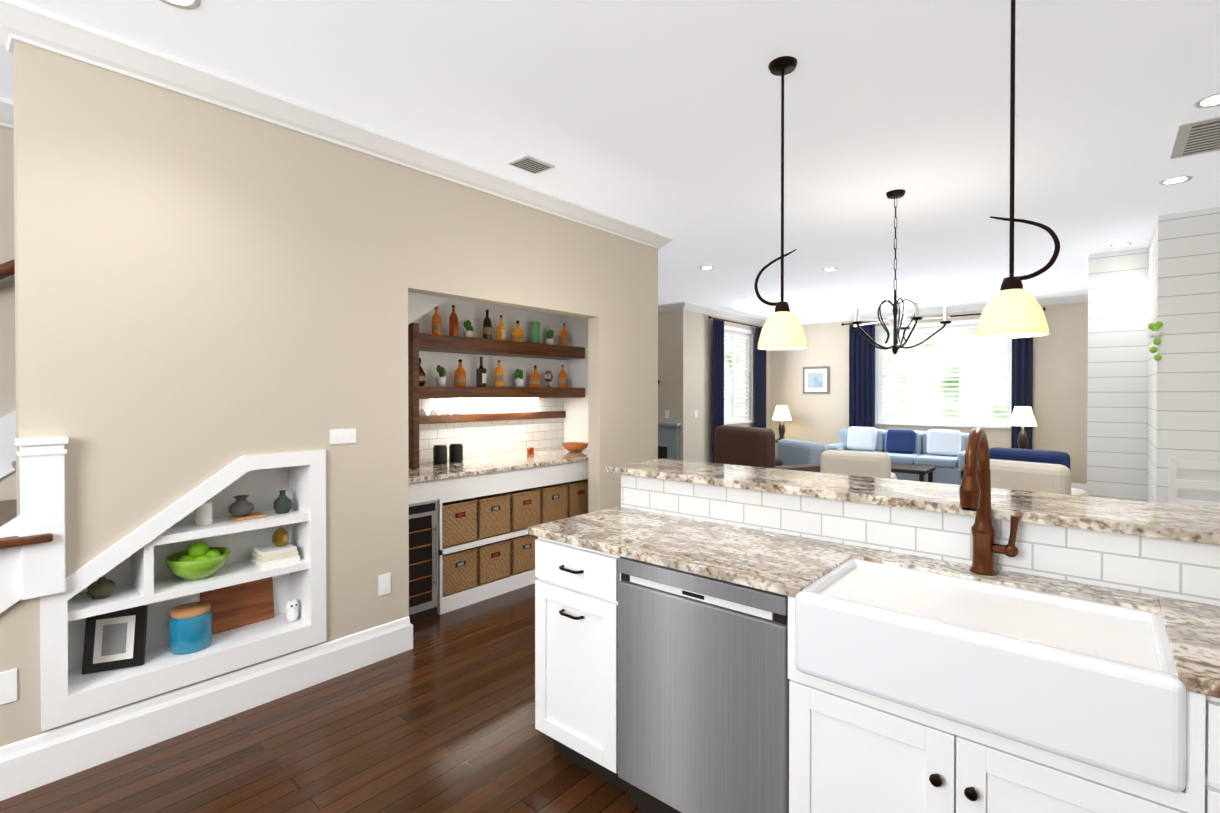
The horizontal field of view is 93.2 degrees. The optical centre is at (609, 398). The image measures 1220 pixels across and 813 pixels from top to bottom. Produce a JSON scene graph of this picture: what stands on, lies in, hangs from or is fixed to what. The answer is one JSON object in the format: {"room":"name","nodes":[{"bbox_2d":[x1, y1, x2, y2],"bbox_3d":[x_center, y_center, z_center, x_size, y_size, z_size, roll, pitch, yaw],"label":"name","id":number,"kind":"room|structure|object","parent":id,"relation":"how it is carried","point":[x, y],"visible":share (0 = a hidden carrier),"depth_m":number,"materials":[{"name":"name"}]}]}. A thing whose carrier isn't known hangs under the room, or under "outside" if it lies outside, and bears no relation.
{"room":"kitchen","nodes":[
{"label":"kitchen","id":0,"kind":"room"},
{"bbox_2d":[0,126,16,500],"bbox_3d":[-2.191,0.008,3.629,0.120,2.800,5.800,0,1,40],"label":"wall","id":1,"kind":"structure","parent":0,"point":[8,490],"depth_m":2.73,"materials":[{"name":"beige"}]},
{"bbox_2d":[0,98,13,128],"bbox_3d":[-2.071,-1.341,3.594,0.095,0.099,5.680,0,1,40],"label":"crown molding","id":2,"kind":"structure","parent":1,"relation":"attached to","point":[6,106],"depth_m":2.70,"materials":[{"name":"white"}]},
{"bbox_2d":[0,259,14,279],"bbox_3d":[-2.928,-0.482,2.578,0.120,1.644,2.283,0,1,40],"label":"handrail","id":3,"kind":"object","parent":1,"relation":"attached to","point":[7,269],"depth_m":2.67,"materials":[{"name":"brown wood"}]},
{"bbox_2d":[0,583,646,812],"bbox_3d":[0.336,1.428,4.967,9.200,0.060,13.900,0,1,40],"label":"floor","id":4,"kind":"structure","parent":0,"point":[439,717],"depth_m":2.31,"materials":[{"name":"brown wood"}]},
{"bbox_2d":[0,461,52,548],"bbox_3d":[-2.487,0.584,2.361,1.073,1.670,2.480,0,1,40],"label":"stairs","id":5,"kind":"structure","parent":4,"relation":"on","point":[8,510],"depth_m":2.08,"materials":[{"name":"wood"}]},
{"bbox_2d":[408,323,587,623],"bbox_3d":[-0.949,0.440,4.413,0.730,1.925,2.396,0,1,40],"label":"built-in shelving unit","id":6,"kind":"object","parent":4,"relation":"on","point":[493,430],"visible":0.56,"depth_m":4.37,"materials":[{"name":"wood"}]},
{"bbox_2d":[419,358,425,385],"bbox_3d":[-1.399,-0.192,4.213,0.102,0.210,0.102,0,1,40],"label":"bottle","id":7,"kind":"object","parent":6,"relation":"on","point":[422,378],"visible":0.44,"depth_m":4.19,"materials":[{"name":"red"}]},
{"bbox_2d":[431,307,440,334],"bbox_3d":[-1.302,-0.573,4.324,0.074,0.220,0.074,0,1,40],"label":"bottle","id":8,"kind":"object","parent":6,"relation":"on","point":[436,323],"visible":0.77,"depth_m":4.30,"materials":[{"name":"orange glass"}]},
{"bbox_2d":[433,445,446,463],"bbox_3d":[-1.272,0.420,4.320,0.104,0.137,0.104,0,1,40],"label":"canister","id":9,"kind":"object","parent":6,"relation":"on","point":[439,454],"visible":1,"depth_m":4.28,"materials":[{"name":"black"}]},
{"bbox_2d":[435,365,446,385],"bbox_3d":[-1.270,-0.170,4.355,0.097,0.162,0.085,0,1,40],"label":"plant","id":10,"kind":"object","parent":6,"relation":"on","point":[441,379],"visible":0.96,"depth_m":4.33,"materials":[{"name":"green plant"}]},
{"bbox_2d":[443,398,453,421],"bbox_3d":[-1.248,0.090,4.376,0.072,0.174,0.070,0,1,40],"label":"glass","id":11,"kind":"object","parent":6,"relation":"hanging from","point":[447,412],"depth_m":4.37,"materials":[{"name":"clear glass"}]},
{"bbox_2d":[449,305,457,335],"bbox_3d":[-1.204,-0.589,4.438,0.068,0.250,0.068,0,1,40],"label":"bottle","id":12,"kind":"object","parent":6,"relation":"on","point":[453,324],"visible":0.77,"depth_m":4.41,"materials":[{"name":"orange glass"}]},
{"bbox_2d":[449,443,462,461],"bbox_3d":[-1.181,0.419,4.427,0.104,0.137,0.104,0,1,40],"label":"canister","id":13,"kind":"object","parent":6,"relation":"on","point":[456,452],"visible":1,"depth_m":4.38,"materials":[{"name":"black"}]},
{"bbox_2d":[442,499,477,548],"bbox_3d":[-1.165,0.844,4.011,0.427,0.281,0.287,0,1,40],"label":"basket","id":14,"kind":"object","parent":6,"relation":"in","point":[459,522],"visible":0.5,"depth_m":3.88,"materials":[{"name":"wicker"}]},
{"bbox_2d":[443,548,477,596],"bbox_3d":[-1.165,1.171,4.013,0.427,0.266,0.287,0,1,40],"label":"basket","id":15,"kind":"object","parent":6,"relation":"in","point":[459,571],"visible":0.48,"depth_m":3.88,"materials":[{"name":"wicker"}]},
{"bbox_2d":[454,359,466,386],"bbox_3d":[-1.165,-0.196,4.487,0.097,0.213,0.097,0,1,40],"label":"bottle","id":16,"kind":"object","parent":6,"relation":"on","point":[460,378],"visible":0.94,"depth_m":4.45,"materials":[{"name":"orange glass"}]},
{"bbox_2d":[463,320,473,337],"bbox_3d":[-1.110,-0.542,4.542,0.084,0.154,0.074,0,1,40],"label":"plant","id":17,"kind":"object","parent":6,"relation":"on","point":[469,331],"visible":1,"depth_m":4.52,"materials":[{"name":"green plant"}]},
{"bbox_2d":[476,357,486,386],"bbox_3d":[-1.035,-0.211,4.638,0.082,0.240,0.050,0,1,40],"label":"bottle","id":18,"kind":"object","parent":6,"relation":"on","point":[481,377],"visible":0.94,"depth_m":4.62,"materials":[{"name":"black"}]},
{"bbox_2d":[483,310,491,338],"bbox_3d":[-0.996,-0.591,4.681,0.074,0.250,0.074,0,1,40],"label":"bottle","id":19,"kind":"object","parent":6,"relation":"on","point":[487,328],"visible":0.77,"depth_m":4.65,"materials":[{"name":"black"}]},
{"bbox_2d":[469,493,510,539],"bbox_3d":[-0.973,0.842,4.236,0.427,0.281,0.287,0,1,40],"label":"basket","id":20,"kind":"object","parent":6,"relation":"in","point":[493,515],"visible":0.46,"depth_m":4.09,"materials":[{"name":"wicker"}]},
{"bbox_2d":[473,539,510,585],"bbox_3d":[-0.973,1.169,4.238,0.427,0.266,0.287,0,1,40],"label":"basket","id":21,"kind":"object","parent":6,"relation":"in","point":[494,562],"visible":0.5,"depth_m":4.10,"materials":[{"name":"wicker"}]},
{"bbox_2d":[408,323,584,468],"bbox_3d":[-0.902,-0.021,4.768,0.334,1.009,1.787,0,1,40],"label":"shelf","id":22,"kind":"object","parent":6,"relation":"attached to","point":[496,423],"depth_m":4.73,"materials":[{"name":"brown wood"}]},
{"bbox_2d":[409,448,587,503],"bbox_3d":[-0.954,0.569,4.417,0.716,0.162,2.396,0,1,40],"label":"countertop","id":23,"kind":"structure","parent":6,"relation":"on","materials":[{"name":"stone"}]},
{"bbox_2d":[495,360,503,386],"bbox_3d":[-0.918,-0.202,4.776,0.074,0.220,0.074,0,1,40],"label":"bottle","id":24,"kind":"object","parent":6,"relation":"on","point":[499,379],"visible":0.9,"depth_m":4.75,"materials":[{"name":"orange glass"}]},
{"bbox_2d":[497,315,504,339],"bbox_3d":[-0.905,-0.577,4.787,0.070,0.220,0.042,0,1,40],"label":"bottle","id":25,"kind":"object","parent":6,"relation":"on","point":[500,331],"visible":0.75,"depth_m":4.77,"materials":[{"name":"orange glass"}]},
{"bbox_2d":[437,476,587,614],"bbox_3d":[-0.770,1.024,4.646,0.668,0.752,1.810,0,1,40],"label":"pantry shelving","id":26,"kind":"object","parent":6,"relation":"attached to","point":[446,604],"depth_m":3.99,"materials":[{"name":"white"}]},
{"bbox_2d":[512,320,523,341],"bbox_3d":[-0.788,-0.566,4.925,0.101,0.196,0.101,0,1,40],"label":"bottle","id":27,"kind":"object","parent":6,"relation":"on","point":[517,334],"visible":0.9,"depth_m":4.89,"materials":[{"name":"orange glass"}]},
{"bbox_2d":[514,369,523,386],"bbox_3d":[-0.781,-0.174,4.943,0.092,0.161,0.089,0,1,40],"label":"plant","id":28,"kind":"object","parent":6,"relation":"on","point":[518,373],"visible":1,"depth_m":4.92,"materials":[{"name":"green plant"}]},
{"bbox_2d":[507,534,537,575],"bbox_3d":[-0.781,1.168,4.463,0.427,0.266,0.287,0,1,40],"label":"basket","id":29,"kind":"object","parent":6,"relation":"in","point":[522,553],"visible":0.4,"depth_m":4.30,"materials":[{"name":"wicker"}]},
{"bbox_2d":[505,488,540,531],"bbox_3d":[-0.781,0.840,4.461,0.427,0.281,0.287,0,1,40],"label":"basket","id":30,"kind":"object","parent":6,"relation":"in","point":[525,508],"visible":0.46,"depth_m":4.32,"materials":[{"name":"wicker"}]},
{"bbox_2d":[529,365,540,386],"bbox_3d":[-0.659,-0.192,5.080,0.101,0.196,0.101,0,1,40],"label":"bottle","id":31,"kind":"object","parent":6,"relation":"on","point":[535,380],"visible":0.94,"depth_m":5.04,"materials":[{"name":"orange glass"}]},
{"bbox_2d":[530,321,539,342],"bbox_3d":[-0.659,-0.569,5.077,0.084,0.200,0.084,0,1,40],"label":"tumbler","id":32,"kind":"object","parent":6,"relation":"on","point":[535,330],"visible":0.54,"depth_m":5.04,"materials":[{"name":"green"}]},
{"bbox_2d":[544,371,552,386],"bbox_3d":[-0.555,-0.171,5.202,0.060,0.152,0.102,0,1,40],"label":"ornament","id":33,"kind":"object","parent":6,"relation":"on","point":[548,376],"visible":0.9,"depth_m":5.19,"materials":[{"name":"white"}]},
{"bbox_2d":[546,329,553,344],"bbox_3d":[-0.542,-0.547,5.215,0.092,0.153,0.083,0,1,40],"label":"plant","id":34,"kind":"object","parent":6,"relation":"on","point":[549,334],"visible":1,"depth_m":5.19,"materials":[{"name":"green plant"}]},
{"bbox_2d":[536,484,567,523],"bbox_3d":[-0.589,0.838,4.686,0.427,0.281,0.287,0,1,40],"label":"basket","id":35,"kind":"object","parent":6,"relation":"in","point":[554,502],"visible":0.29,"depth_m":4.55,"materials":[{"name":"wicker"}]},
{"bbox_2d":[559,365,566,387],"bbox_3d":[-0.438,-0.201,5.338,0.074,0.210,0.074,0,1,40],"label":"bottle","id":36,"kind":"object","parent":6,"relation":"on","point":[562,378],"visible":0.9,"depth_m":5.31,"materials":[{"name":"orange glass"}]},
{"bbox_2d":[560,323,567,345],"bbox_3d":[-0.425,-0.582,5.351,0.070,0.220,0.070,0,1,40],"label":"bottle","id":37,"kind":"object","parent":6,"relation":"on","point":[564,338],"visible":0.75,"depth_m":5.33,"materials":[{"name":"orange glass"}]},
{"bbox_2d":[560,479,587,517],"bbox_3d":[-0.396,0.837,4.911,0.427,0.281,0.287,0,1,40],"label":"basket","id":38,"kind":"object","parent":6,"relation":"in","point":[577,497],"visible":0.27,"depth_m":4.75,"materials":[{"name":"wicker"}]},
{"bbox_2d":[562,442,587,451],"bbox_3d":[-0.312,0.444,5.183,0.250,0.075,0.250,0,1,40],"label":"bowl","id":39,"kind":"object","parent":6,"relation":"on","point":[575,446],"visible":1,"depth_m":5.11,"materials":[{"name":"ceramic"}]},
{"bbox_2d":[528,531,611,782],"bbox_3d":[0.040,0.977,2.323,0.420,0.884,0.541,0,1,40],"label":"base cabinet","id":40,"kind":"object","parent":4,"relation":"on","point":[573,586],"depth_m":2.12,"materials":[{"name":"white wood"}]},
{"bbox_2d":[658,422,680,459],"bbox_3d":[0.774,0.871,8.914,0.705,0.990,0.118,0,1,40],"label":"mantel","id":41,"kind":"object","parent":4,"relation":"on","point":[668,440],"visible":0.48,"depth_m":8.80,"materials":[{"name":"blue paint"}]},
{"bbox_2d":[612,551,791,812],"bbox_3d":[0.431,0.980,1.987,0.610,0.884,0.544,0,1,40],"label":"base cabinet","id":42,"kind":"object","parent":4,"relation":"on","point":[714,637],"depth_m":1.77,"materials":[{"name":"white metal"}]},
{"bbox_2d":[618,557,789,812],"bbox_3d":[0.278,0.975,1.808,0.598,0.856,0.074,0,1,40],"label":"dishwasher","id":43,"kind":"object","parent":42,"relation":"in","point":[704,659],"depth_m":1.76,"materials":[{"name":"silver metal"}]},
{"bbox_2d":[528,507,1219,690],"bbox_3d":[1.048,0.527,1.452,3.140,0.030,0.550,0,1,40],"label":"countertop","id":44,"kind":"structure","parent":42,"relation":"on","point":[776,559],"depth_m":1.82,"materials":[{"name":"beige stone"}]},
{"bbox_2d":[956,427,1019,574],"bbox_3d":[1.040,0.296,1.585,0.120,0.430,0.292,0,1,40],"label":"faucet","id":45,"kind":"object","parent":44,"relation":"on","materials":[{"name":"brown metal"}]},
{"bbox_2d":[788,555,1191,806],"bbox_3d":[0.920,0.628,1.471,0.750,0.216,0.448,0,1,40],"label":"sink","id":46,"kind":"object","parent":44,"relation":"in","point":[1093,686],"depth_m":1.30,"materials":[{"name":"white ceramic"}]},
{"bbox_2d":[715,425,819,471],"bbox_3d":[1.854,0.854,6.703,0.970,1.060,0.880,0,1,-25],"label":"leather recliner","id":47,"kind":"object","parent":4,"relation":"on","point":[745,446],"visible":0.25,"depth_m":6.37,"materials":[{"name":"brown"}]},
{"bbox_2d":[777,439,824,465],"bbox_3d":[2.798,0.966,7.606,0.870,0.820,0.850,0,0,-14],"label":"chair","id":48,"kind":"object","parent":4,"relation":"on","point":[793,452],"visible":0.23,"depth_m":7.37,"materials":[{"name":"blue"}]},
{"bbox_2d":[820,450,896,478],"bbox_3d":[2.492,0.951,5.765,0.620,0.880,0.720,0,1,32],"label":"chair","id":49,"kind":"object","parent":4,"relation":"on","point":[865,464],"visible":0.21,"depth_m":5.45,"materials":[{"name":"beige fabric"}]},
{"bbox_2d":[826,426,977,484],"bbox_3d":[4.494,0.916,8.908,2.040,0.900,0.900,0,1,40],"label":"sofa","id":50,"kind":"object","parent":4,"relation":"on","point":[942,452],"visible":0.52,"depth_m":8.58,"materials":[{"name":"blue fabric"}]},
{"bbox_2d":[891,463,934,482],"bbox_3d":[3.791,1.149,7.932,1.100,0.450,0.600,0,1,40],"label":"coffee table","id":51,"kind":"object","parent":4,"relation":"on","point":[921,470],"visible":0.38,"depth_m":7.59,"materials":[{"name":"brown"}]},
{"bbox_2d":[792,675,1219,812],"bbox_3d":[0.991,0.984,1.510,0.862,0.884,0.541,0,1,40],"label":"base cabinet","id":52,"kind":"object","parent":4,"relation":"on","point":[850,754],"depth_m":1.35,"materials":[{"name":"white wood"}]},
{"bbox_2d":[1009,406,1036,448],"bbox_3d":[5.600,0.745,7.830,0.480,1.260,0.480,0,1,40],"label":"table lamp","id":53,"kind":"object","parent":4,"relation":"on","point":[1022,416],"visible":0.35,"depth_m":7.77,"materials":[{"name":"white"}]},
{"bbox_2d":[977,447,1069,468],"bbox_3d":[4.507,0.986,6.386,0.820,0.800,0.780,0,1,-37],"label":"chair","id":54,"kind":"object","parent":4,"relation":"on","point":[1039,456],"visible":0.08,"depth_m":6.45,"materials":[{"name":"blue fabric"}]},
{"bbox_2d":[990,459,1088,495],"bbox_3d":[3.559,0.959,4.853,0.720,0.880,0.620,0,1,-37],"label":"chair","id":55,"kind":"object","parent":4,"relation":"on","point":[1032,476],"visible":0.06,"depth_m":4.58,"materials":[{"name":"beige fabric"}]},
{"bbox_2d":[1168,457,1219,507],"bbox_3d":[4.074,0.916,3.874,0.460,0.980,0.460,0,1,40],"label":"chair","id":56,"kind":"object","parent":4,"relation":"on","point":[1175,464],"visible":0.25,"depth_m":4.09,"materials":[{"name":"white"}]},
{"bbox_2d":[0,41,657,746],"bbox_3d":[-1.218,0.011,3.228,0.120,2.800,4.906,0,1,40],"label":"wall","id":57,"kind":"structure","parent":0,"point":[204,291],"depth_m":2.61,"materials":[{"name":"beige paint"}]},
{"bbox_2d":[0,668,16,704],"bbox_3d":[-2.166,1.028,2.031,0.006,0.115,0.110,0,1,40],"label":"switch plate","id":58,"kind":"object","parent":57,"relation":"attached to","point":[8,686],"depth_m":2.05,"materials":[{"name":"white"}]},
{"bbox_2d":[0,411,68,612],"bbox_3d":[-2.563,0.328,2.292,1.055,2.183,2.680,0,1,40],"label":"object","id":59,"kind":"structure","parent":57,"relation":"attached to","point":[32,571],"depth_m":2.08,"materials":[{"name":"white wood"}]},
{"bbox_2d":[40,450,325,731],"bbox_3d":[-1.857,0.739,2.585,0.283,0.955,1.018,0,1,40],"label":"built-in shelf","id":60,"kind":"object","parent":57,"relation":"attached to","point":[133,566],"depth_m":2.56,"materials":[{"name":"white wood"}]},
{"bbox_2d":[87,577,115,598],"bbox_3d":[-2.065,0.768,2.343,0.088,0.080,0.088,0,1,40],"label":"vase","id":61,"kind":"object","parent":60,"relation":"on","point":[102,587],"visible":0.98,"depth_m":2.32,"materials":[{"name":"green"}]},
{"bbox_2d":[82,605,147,673],"bbox_3d":[-2.053,0.998,2.398,0.200,0.238,0.079,0,1,-23],"label":"photo frame","id":62,"kind":"object","parent":60,"relation":"on","point":[114,640],"visible":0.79,"depth_m":2.38,"materials":[{"name":"black"}]},
{"bbox_2d":[169,602,211,654],"bbox_3d":[-1.870,1.023,2.574,0.156,0.182,0.156,0,1,40],"label":"canister","id":63,"kind":"object","parent":60,"relation":"on","point":[190,628],"visible":0.98,"depth_m":2.52,"materials":[{"name":"teal ceramic"}]},
{"bbox_2d":[165,541,230,580],"bbox_3d":[-1.851,0.725,2.594,0.244,0.162,0.242,0,1,40],"label":"bowl","id":64,"kind":"object","parent":60,"relation":"on","point":[198,560],"visible":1,"depth_m":2.55,"materials":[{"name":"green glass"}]},
{"bbox_2d":[195,501,211,525],"bbox_3d":[-1.837,0.519,2.607,0.066,0.104,0.065,0,1,40],"label":"candle","id":65,"kind":"object","parent":60,"relation":"on","point":[203,514],"visible":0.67,"depth_m":2.58,"materials":[{"name":"white wax"}]},
{"bbox_2d":[200,577,273,633],"bbox_3d":[-1.815,0.982,2.815,0.053,0.265,0.310,0,1,40],"label":"cutting board","id":66,"kind":"object","parent":60,"relation":"on","point":[240,605],"visible":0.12,"depth_m":2.81,"materials":[{"name":"brown"}]},
{"bbox_2d":[228,495,265,521],"bbox_3d":[-1.728,0.516,2.736,0.104,0.108,0.142,0,1,40],"label":"vase","id":67,"kind":"object","parent":60,"relation":"on","point":[241,508],"visible":1,"depth_m":2.70,"materials":[{"name":"grey ceramic"}]},
{"bbox_2d":[250,527,299,568],"bbox_3d":[-1.646,0.722,2.833,0.160,0.165,0.170,0,1,40],"label":"books","id":68,"kind":"object","parent":60,"relation":"on","point":[280,551],"visible":1,"depth_m":2.81,"materials":[{"name":"white paper"}]},
{"bbox_2d":[273,490,291,513],"bbox_3d":[-1.623,0.514,2.858,0.080,0.110,0.080,0,1,40],"label":"vase","id":69,"kind":"object","parent":60,"relation":"on","point":[282,503],"visible":1,"depth_m":2.83,"materials":[{"name":"grey"}]},
{"bbox_2d":[285,598,298,622],"bbox_3d":[-1.583,1.054,2.874,0.066,0.115,0.060,0,1,40],"label":"owl figurine","id":70,"kind":"object","parent":60,"relation":"on","point":[291,606],"visible":1,"depth_m":2.86,"materials":[{"name":"white"}]},
{"bbox_2d":[0,616,412,800],"bbox_3d":[-1.945,1.327,2.298,0.036,0.185,2.532,0,1,40],"label":"baseboard","id":71,"kind":"structure","parent":57,"relation":"attached to","point":[36,761],"depth_m":2.44,"materials":[{"name":"white wood"}]},
{"bbox_2d":[0,0,672,248],"bbox_3d":[-0.816,-1.340,3.522,0.095,0.099,4.110,0,1,40],"label":"crown molding","id":72,"kind":"structure","parent":57,"relation":"attached to","point":[56,34],"depth_m":2.62,"materials":[{"name":"white wood"}]},
{"bbox_2d":[330,428,355,444],"bbox_3d":[-1.367,0.197,2.957,0.009,0.075,0.135,0,1,40],"label":"switch plate","id":73,"kind":"object","parent":57,"relation":"attached to","point":[337,436],"depth_m":2.95,"materials":[{"name":"white"}]},
{"bbox_2d":[378,573,390,595],"bbox_3d":[-1.223,1.012,3.133,0.008,0.110,0.070,0,1,40],"label":"switch plate","id":74,"kind":"object","parent":57,"relation":"attached to","point":[384,581],"depth_m":3.13,"materials":[{"name":"white"}]},
{"bbox_2d":[408,292,587,461],"bbox_3d":[-0.902,0.127,4.370,0.880,2.550,2.600,0,1,40],"label":"wall","id":75,"kind":"structure","parent":0,"point":[421,309],"depth_m":5.05,"materials":[{"name":"white"}]},
{"bbox_2d":[0,0,1219,319],"bbox_3d":[0.336,-1.442,4.944,9.200,0.080,13.900,0,1,40],"label":"ceiling","id":76,"kind":"structure","parent":0,"point":[662,116],"depth_m":2.78,"materials":[{"name":"white paint"}]},
{"bbox_2d":[159,0,200,9],"bbox_3d":[-1.487,-1.375,1.964,0.154,0.006,0.154,0,0,-4],"label":"recessed light","id":77,"kind":"object","parent":76,"relation":"in","point":[195,4],"depth_m":2.01,"materials":[{"name":"white"}]},
{"bbox_2d":[507,154,554,173],"bbox_3d":[-0.466,-1.383,3.420,0.180,0.014,0.220,0,1,40],"label":"ceiling vent","id":78,"kind":"object","parent":76,"relation":"in","point":[530,164],"visible":1,"depth_m":3.40,"materials":[{"name":"white"}]},
{"bbox_2d":[754,56,806,349],"bbox_3d":[0.705,-0.794,2.398,0.224,1.174,0.198,0,1,40],"label":"pendant light","id":79,"kind":"object","parent":76,"relation":"hanging from","point":[782,328],"visible":1,"depth_m":2.37,"materials":[{"name":"brown metal"}]},
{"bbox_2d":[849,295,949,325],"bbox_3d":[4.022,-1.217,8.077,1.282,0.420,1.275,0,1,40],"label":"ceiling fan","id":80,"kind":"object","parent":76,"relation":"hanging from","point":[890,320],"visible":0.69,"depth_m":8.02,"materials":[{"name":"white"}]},
{"bbox_2d":[850,189,951,353],"bbox_3d":[1.950,-0.844,3.933,0.642,1.100,0.617,0,1,40],"label":"chandelier","id":81,"kind":"object","parent":76,"relation":"hanging from","point":[894,195],"visible":1,"depth_m":3.89,"materials":[{"name":"black metal"}]},
{"bbox_2d":[976,0,1059,338],"bbox_3d":[1.321,-0.790,1.872,0.224,1.174,0.198,0,1,40],"label":"pendant light","id":82,"kind":"object","parent":76,"relation":"hanging from","point":[1013,308],"visible":1,"depth_m":1.85,"materials":[{"name":"beige glass"}]},
{"bbox_2d":[1159,176,1192,184],"bbox_3d":[3.613,-1.389,3.684,0.154,0.006,0.154,0,0,-4],"label":"recessed light","id":83,"kind":"object","parent":76,"relation":"in","point":[1179,179],"depth_m":3.68,"materials":[{"name":"white"}]},
{"bbox_2d":[1170,115,1219,158],"bbox_3d":[3.355,-1.376,2.859,0.800,0.018,0.550,0,1,40],"label":"ceiling vent","id":84,"kind":"object","parent":76,"relation":"in","point":[1198,136],"visible":1,"depth_m":3.04,"materials":[{"name":"white"}]},
{"bbox_2d":[1194,93,1219,107],"bbox_3d":[2.813,-1.381,2.671,0.154,0.006,0.154,0,1,32],"label":"recessed light","id":85,"kind":"object","parent":76,"relation":"in","point":[1215,101],"depth_m":2.69,"materials":[{"name":"white"}]},
{"bbox_2d":[658,310,677,422],"bbox_3d":[0.813,-0.035,9.032,0.630,2.800,0.120,0,1,40],"label":"wall","id":86,"kind":"structure","parent":0,"point":[667,321],"depth_m":8.88,"materials":[{"name":"beige"}]},
{"bbox_2d":[658,302,679,311],"bbox_3d":[0.789,-1.383,8.900,0.750,0.099,0.095,0,1,40],"label":"crown molding","id":87,"kind":"structure","parent":86,"relation":"attached to","point":[672,306],"depth_m":8.79,"materials":[{"name":"white"}]},
{"bbox_2d":[678,310,769,462],"bbox_3d":[2.030,-0.042,9.880,0.120,2.800,2.990,0,1,40],"label":"wall","id":88,"kind":"structure","parent":0,"point":[685,367],"depth_m":9.04,"materials":[{"name":"beige paint"}]},
{"bbox_2d":[680,302,766,325],"bbox_3d":[2.049,-1.390,9.725,0.095,0.099,2.985,0,1,40],"label":"crown molding","id":89,"kind":"structure","parent":88,"relation":"attached to","point":[687,306],"depth_m":9.42,"materials":[{"name":"white"}]},
{"bbox_2d":[708,316,762,327],"bbox_3d":[2.244,-1.277,9.874,0.050,0.050,2.125,0,1,40],"label":"curtain rod","id":90,"kind":"object","parent":88,"relation":"attached to","point":[709,317],"depth_m":9.65,"materials":[{"name":"black metal"}]},
{"bbox_2d":[713,319,723,462],"bbox_3d":[1.752,0.043,9.309,0.050,2.600,0.360,0,1,40],"label":"curtain","id":91,"kind":"object","parent":90,"relation":"hanging from","point":[718,372],"visible":0.62,"depth_m":9.30,"materials":[{"name":"blue fabric"}]},
{"bbox_2d":[755,327,765,427],"bbox_3d":[2.740,0.034,10.465,0.050,2.600,0.440,0,1,40],"label":"curtain","id":92,"kind":"object","parent":90,"relation":"hanging from","point":[760,393],"visible":0.52,"depth_m":10.43,"materials":[{"name":"blue fabric"}]},
{"bbox_2d":[724,325,754,424],"bbox_3d":[2.162,-0.367,9.955,0.110,1.690,1.360,0,1,40],"label":"window","id":93,"kind":"structure","parent":88,"relation":"in","point":[733,376],"depth_m":10.06,"materials":[{"name":"white"}]},
{"bbox_2d":[772,405,790,442],"bbox_3d":[3.088,0.744,10.370,0.480,1.220,0.480,0,1,40],"label":"table lamp","id":94,"kind":"object","parent":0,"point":[781,413],"visible":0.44,"depth_m":10.29,"materials":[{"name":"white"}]},
{"bbox_2d":[606,459,1219,546],"bbox_3d":[1.331,0.338,1.804,3.170,0.030,0.445,0,1,40],"label":"countertop","id":95,"kind":"structure","parent":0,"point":[1176,523],"depth_m":1.87,"materials":[{"name":"beige stone"}]},
{"bbox_2d":[770,302,1087,483],"bbox_3d":[5.468,-0.035,9.002,6.490,2.800,0.120,0,1,40],"label":"wall","id":96,"kind":"structure","parent":0,"point":[1060,357],"depth_m":8.63,"materials":[{"name":"beige paint"}]},
{"bbox_2d":[803,366,829,393],"bbox_3d":[3.713,-0.321,10.401,0.480,0.490,0.027,0,1,40],"label":"print","id":97,"kind":"object","parent":96,"relation":"attached to","point":[815,380],"visible":1,"depth_m":10.38,"materials":[{"name":"grey"}]},
{"bbox_2d":[798,294,1087,323],"bbox_3d":[5.398,-1.384,8.909,6.250,0.099,0.095,0,1,40],"label":"crown molding","id":98,"kind":"structure","parent":96,"relation":"attached to","point":[1082,297],"depth_m":9.08,"materials":[{"name":"white"}]},
{"bbox_2d":[841,307,1045,325],"bbox_3d":[5.098,-1.271,9.097,2.840,0.050,0.050,0,1,40],"label":"curtain rod","id":99,"kind":"object","parent":96,"relation":"attached to","point":[843,324],"depth_m":8.90,"materials":[{"name":"black metal"}]},
{"bbox_2d":[849,324,874,427],"bbox_3d":[4.281,0.039,9.806,0.420,2.600,0.049,0,1,40],"label":"curtain","id":100,"kind":"object","parent":99,"relation":"hanging from","point":[861,382],"visible":0.5,"depth_m":9.79,"materials":[{"name":"blue fabric"}]},
{"bbox_2d":[1011,337,1032,448],"bbox_3d":[5.973,0.050,8.361,0.250,2.600,0.050,0,1,40],"label":"curtain","id":101,"kind":"object","parent":99,"relation":"hanging from","point":[1022,371],"visible":0.33,"depth_m":8.35,"materials":[{"name":"blue fabric"}]},
{"bbox_2d":[875,319,1011,428],"bbox_3d":[5.234,-0.361,9.133,2.040,1.690,0.110,0,1,40],"label":"window blinds","id":102,"kind":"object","parent":96,"relation":"in","point":[963,374],"depth_m":9.13,"materials":[{"name":"white"}]},
{"bbox_2d":[1071,483,1086,491],"bbox_3d":[5.424,1.273,8.960,6.250,0.185,0.016,0,1,40],"label":"baseboard","id":103,"kind":"structure","parent":96,"relation":"attached to","point":[1073,485],"depth_m":8.01,"materials":[{"name":"white"}]},
{"bbox_2d":[1087,207,1219,503],"bbox_3d":[5.008,-0.001,4.752,1.670,2.800,1.540,0,1,40],"label":"wall","id":104,"kind":"structure","parent":0,"point":[1148,415],"depth_m":4.46,"materials":[{"name":"white wood"}]},
{"bbox_2d":[1148,321,1162,360],"bbox_3d":[4.157,-0.433,4.399,0.084,0.303,0.078,0,1,40],"label":"hanging plant","id":105,"kind":"object","parent":104,"relation":"attached to","point":[1155,332],"visible":1,"depth_m":4.38,"materials":[{"name":"green plant"}]},
{"label":"outside","id":106,"kind":"structure","parent":0,"visible":0},
{"bbox_2d":[724,328,1006,421],"bbox_3d":[3.922,-0.159,8.960,4.950,2.450,2.850,0,1,40],"label":"view","id":107,"kind":"structure","parent":106,"point":[945,368],"depth_m":9.51,"materials":[{"name":"white"}]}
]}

